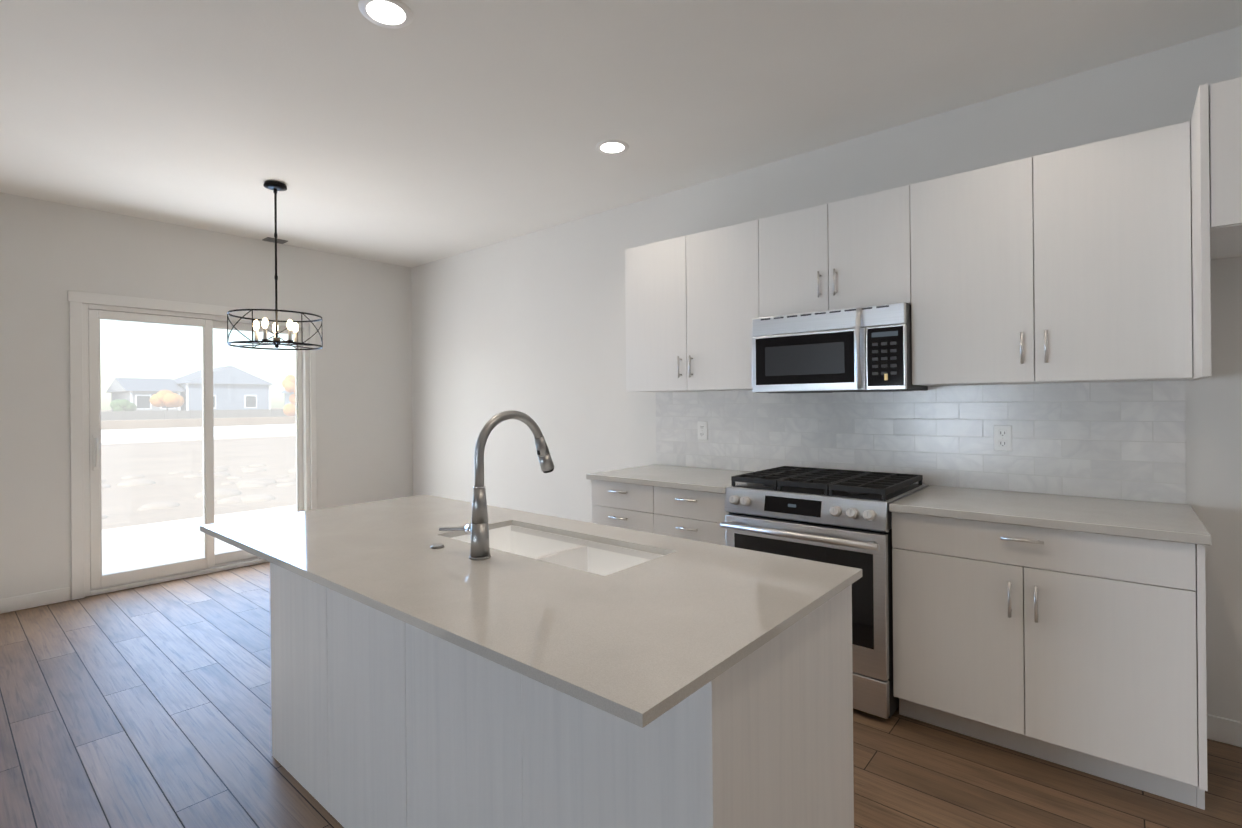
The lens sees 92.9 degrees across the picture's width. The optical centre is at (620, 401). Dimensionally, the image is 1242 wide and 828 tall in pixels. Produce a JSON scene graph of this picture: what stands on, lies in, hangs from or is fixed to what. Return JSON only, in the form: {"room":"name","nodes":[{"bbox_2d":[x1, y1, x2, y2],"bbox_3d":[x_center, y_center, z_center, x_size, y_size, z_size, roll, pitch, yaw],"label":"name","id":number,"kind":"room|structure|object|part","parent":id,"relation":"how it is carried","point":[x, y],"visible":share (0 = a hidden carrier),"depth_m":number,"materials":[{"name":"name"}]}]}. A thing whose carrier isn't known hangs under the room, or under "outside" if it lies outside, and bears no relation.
{"room":"kitchen","nodes":[
{"label":"kitchen","id":0,"kind":"room"},
{"bbox_2d":[0,192,412,599],"bbox_3d":[-5.616,0.015,2.160,0.150,2.761,10.500,-1,0,40],"label":"wall","id":1,"kind":"structure","parent":0,"point":[52,254],"depth_m":4.50,"materials":[{"name":"paint"}]},
{"bbox_2d":[0,587,69,613],"bbox_3d":[-5.546,1.348,2.101,0.013,0.095,10.487,-1,0,40],"label":"baseboard","id":2,"kind":"structure","parent":1,"relation":"attached to","point":[26,601],"depth_m":3.97,"materials":[{"name":"white paint"}]},
{"bbox_2d":[68,291,316,599],"bbox_3d":[-3.309,0.299,4.745,0.018,2.158,1.663,-1,0,40],"label":"door frame","id":3,"kind":"structure","parent":1,"relation":"attached to","point":[76,299],"depth_m":4.16,"materials":[{"name":"white paint"}]},
{"bbox_2d":[82,303,309,596],"bbox_3d":[-3.340,0.338,4.785,0.167,2.081,1.533,-1,0,40],"label":"sliding glass door","id":4,"kind":"structure","parent":1,"relation":"in","point":[96,582],"depth_m":4.61,"materials":[{"name":"clear glass"}]},
{"bbox_2d":[0,562,1241,827],"bbox_3d":[-2.115,1.420,-0.802,9.300,0.120,10.800,-1,0,40],"label":"floor","id":5,"kind":"structure","parent":0,"point":[146,706],"depth_m":2.29,"materials":[{"name":"brown wood"}]},
{"bbox_2d":[270,562,861,827],"bbox_3d":[-0.358,0.906,1.907,1.970,0.882,0.731,-1,0,40],"label":"kitchen island","id":6,"kind":"object","parent":5,"relation":"on","point":[385,723],"depth_m":1.38,"materials":[{"name":"white laminate"}]},
{"bbox_2d":[200,494,861,729],"bbox_3d":[-0.463,0.456,1.859,2.080,0.020,0.925,-1,0,40],"label":"island countertop","id":7,"kind":"structure","parent":6,"relation":"on","point":[632,644],"depth_m":1.38,"materials":[{"name":"white stone"}]},
{"bbox_2d":[430,544,444,548],"bbox_3d":[-0.565,0.444,1.816,0.042,0.006,0.042,-1,0,40],"label":"cover","id":8,"kind":"object","parent":7,"relation":"on","point":[437,546],"visible":0.94,"depth_m":1.80,"materials":[{"name":"metal"}]},
{"bbox_2d":[439,410,553,559],"bbox_3d":[-0.374,0.235,1.829,0.194,0.419,0.317,-1,0,40],"label":"faucet","id":9,"kind":"object","parent":7,"relation":"on","point":[477,528],"visible":1,"depth_m":1.68,"materials":[{"name":"metal"}]},
{"bbox_2d":[448,522,671,573],"bbox_3d":[-0.226,0.572,1.866,0.796,0.239,0.356,-1,0,40],"label":"sink","id":10,"kind":"object","parent":7,"relation":"in","point":[602,555],"depth_m":1.99,"materials":[{"name":"white ceramic"}]},
{"bbox_2d":[586,464,752,545],"bbox_3d":[0.381,0.885,3.502,0.958,0.915,0.698,-1,0,40],"label":"base cabinet","id":11,"kind":"object","parent":5,"relation":"on","point":[684,502],"visible":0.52,"depth_m":3.27,"materials":[{"name":"white laminate"}]},
{"bbox_2d":[720,466,927,718],"bbox_3d":[1.007,0.851,2.906,0.754,0.970,0.770,-1,0,40],"label":"gas range","id":12,"kind":"object","parent":5,"relation":"on","point":[838,517],"visible":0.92,"depth_m":2.57,"materials":[{"name":"grey metal"}]},
{"bbox_2d":[0,0,1241,267],"bbox_3d":[-2.141,-1.461,-0.799,9.300,0.120,10.800,-1,0,40],"label":"ceiling","id":13,"kind":"structure","parent":0,"point":[434,130],"depth_m":2.70,"materials":[{"name":"paint"}]},
{"bbox_2d":[262,237,287,243],"bbox_3d":[-2.960,-1.381,5.051,0.120,0.009,0.160,-1,0,40],"label":"ceiling vent","id":14,"kind":"object","parent":13,"relation":"in","point":[270,239],"visible":0.98,"depth_m":5.04,"materials":[{"name":"grey metal"}]},
{"bbox_2d":[227,181,322,349],"bbox_3d":[-2.205,-0.868,3.771,0.525,1.046,0.524,-1,0,40],"label":"pendant light","id":15,"kind":"object","parent":13,"relation":"hanging from","point":[275,186],"visible":1,"depth_m":3.75,"materials":[{"name":"black metal"}]},
{"bbox_2d":[358,0,412,28],"bbox_3d":[-0.848,-1.405,2.131,0.184,0.006,0.184,-1,0,40],"label":"recessed light","id":16,"kind":"object","parent":13,"relation":"in","point":[394,14],"visible":1,"depth_m":2.13,"materials":[{"name":"white plastic"}]},
{"bbox_2d":[596,140,628,154],"bbox_3d":[-0.048,-1.411,3.275,0.184,0.006,0.184,-1,0,40],"label":"recessed light","id":17,"kind":"object","parent":13,"relation":"in","point":[611,147],"visible":1,"depth_m":3.27,"materials":[{"name":"white plastic"}]},
{"bbox_2d":[411,26,1241,721],"bbox_3d":[1.318,-0.047,3.259,9.300,2.761,0.150,-1,0,40],"label":"wall","id":18,"kind":"structure","parent":0,"point":[533,324],"depth_m":4.15,"materials":[{"name":"paint"}]},
{"bbox_2d":[752,302,927,393],"bbox_3d":[1.100,-0.249,3.029,0.758,0.399,0.456,-1,0,40],"label":"over-the-range microwave","id":19,"kind":"object","parent":18,"relation":"attached to","point":[862,349],"visible":0.98,"depth_m":2.85,"materials":[{"name":"grey metal"}]},
{"bbox_2d":[656,380,1186,503],"bbox_3d":[1.250,0.171,3.212,2.641,0.495,0.010,-1,0,40],"label":"tile backsplash","id":20,"kind":"structure","parent":18,"relation":"attached to","point":[1120,440],"depth_m":2.86,"materials":[{"name":"tile"}]},
{"bbox_2d":[698,421,706,439],"bbox_3d":[0.526,0.185,3.815,0.072,0.118,0.008,-1,0,40],"label":"outlet","id":21,"kind":"object","parent":20,"relation":"attached to","point":[702,430],"visible":1,"depth_m":3.81,"materials":[{"name":"white plastic"}]},
{"bbox_2d":[994,425,1011,450],"bbox_3d":[1.780,0.169,2.751,0.072,0.118,0.008,-1,0,40],"label":"outlet","id":22,"kind":"object","parent":20,"relation":"attached to","point":[1002,437],"visible":1,"depth_m":2.75,"materials":[{"name":"white plastic"}]},
{"bbox_2d":[1207,714,1241,746],"bbox_3d":[1.277,1.286,3.196,9.000,0.095,0.013,-1,0,40],"label":"baseboard","id":23,"kind":"structure","parent":18,"relation":"attached to","point":[1224,730],"depth_m":2.29,"materials":[{"name":"white paint"}]},
{"bbox_2d":[1217,77,1241,258],"bbox_3d":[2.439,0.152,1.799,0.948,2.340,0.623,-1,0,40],"label":"upper cabinet","id":24,"kind":"object","parent":18,"relation":"attached to","point":[1229,92],"depth_m":1.85,"materials":[{"name":"white laminate"}]},
{"bbox_2d":[625,83,1216,809],"bbox_3d":[1.036,0.166,2.941,2.669,2.340,0.698,-1,0,40],"label":"kitchen cabinets","id":25,"kind":"object","parent":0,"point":[1085,263],"depth_m":2.29,"materials":[{"name":"white laminate"}]},
{"bbox_3d":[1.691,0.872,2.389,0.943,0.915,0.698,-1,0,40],"label":"base cabinet doors","id":26,"kind":"part","parent":25,"relation":"part of","materials":[{"name":"white wood"}]},
{"label":"outside","id":27,"kind":"structure","parent":0,"visible":0},
{"bbox_2d":[110,399,136,410],"bbox_3d":[-44.166,0.933,52.454,1.727,2.353,1.959,-1,0,40],"label":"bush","id":28,"kind":"object","parent":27,"point":[126,404],"depth_m":51.85,"materials":[{"name":"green plant"}]},
{"bbox_2d":[106,378,184,410],"bbox_3d":[-48.666,-0.125,60.275,9.800,4.570,4.600,-1,0,40],"label":"house","id":29,"kind":"structure","parent":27,"point":[136,397],"depth_m":57.85,"materials":[{"name":"beige"}]},
{"bbox_2d":[150,390,183,410],"bbox_3d":[-39.682,0.493,51.609,2.228,3.148,2.361,-1,0,40],"label":"tree","id":30,"kind":"object","parent":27,"point":[168,398],"depth_m":51.07,"materials":[{"name":"brown plant"}]},
{"bbox_2d":[101,408,295,529],"bbox_3d":[-68.958,2.268,128.405,259.849,0.920,420.000,-1,0,40],"label":"ground","id":31,"kind":"structure","parent":27,"point":[233,468],"depth_m":15.50,"materials":[{"name":"beige soil"}]},
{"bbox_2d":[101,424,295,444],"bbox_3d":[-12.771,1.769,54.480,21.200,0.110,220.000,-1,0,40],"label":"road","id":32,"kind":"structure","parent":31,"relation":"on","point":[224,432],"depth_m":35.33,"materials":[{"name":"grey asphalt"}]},
{"bbox_2d":[102,505,296,574],"bbox_3d":[-4.725,1.572,5.742,3.148,0.240,7.100,-1,0,40],"label":"patio slab","id":33,"kind":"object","parent":31,"relation":"on","point":[113,539],"depth_m":6.10,"materials":[{"name":"concrete"}]},
{"bbox_2d":[101,409,295,420],"bbox_3d":[-31.481,1.313,56.551,0.120,1.370,63.050,-1,0,40],"label":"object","id":34,"kind":"object","parent":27,"point":[137,415],"depth_m":50.03,"materials":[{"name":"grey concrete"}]},
{"bbox_2d":[174,366,274,409],"bbox_3d":[-44.977,-0.828,65.402,10.800,5.920,8.400,-1,0,40],"label":"house","id":35,"kind":"structure","parent":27,"point":[222,393],"depth_m":62.19,"materials":[{"name":"grey"}]},
{"bbox_2d":[281,390,295,405],"bbox_3d":[-38.419,-0.322,78.530,9.800,4.820,9.300,-1,0,40],"label":"house","id":36,"kind":"structure","parent":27,"point":[287,396],"depth_m":77.39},
{"bbox_2d":[282,374,295,415],"bbox_3d":[-10.114,0.450,18.365,0.604,2.613,0.774,-1,0,40],"label":"sapling","id":37,"kind":"object","parent":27,"point":[292,406],"depth_m":18.12,"materials":[{"name":"brown plant"}]}
]}

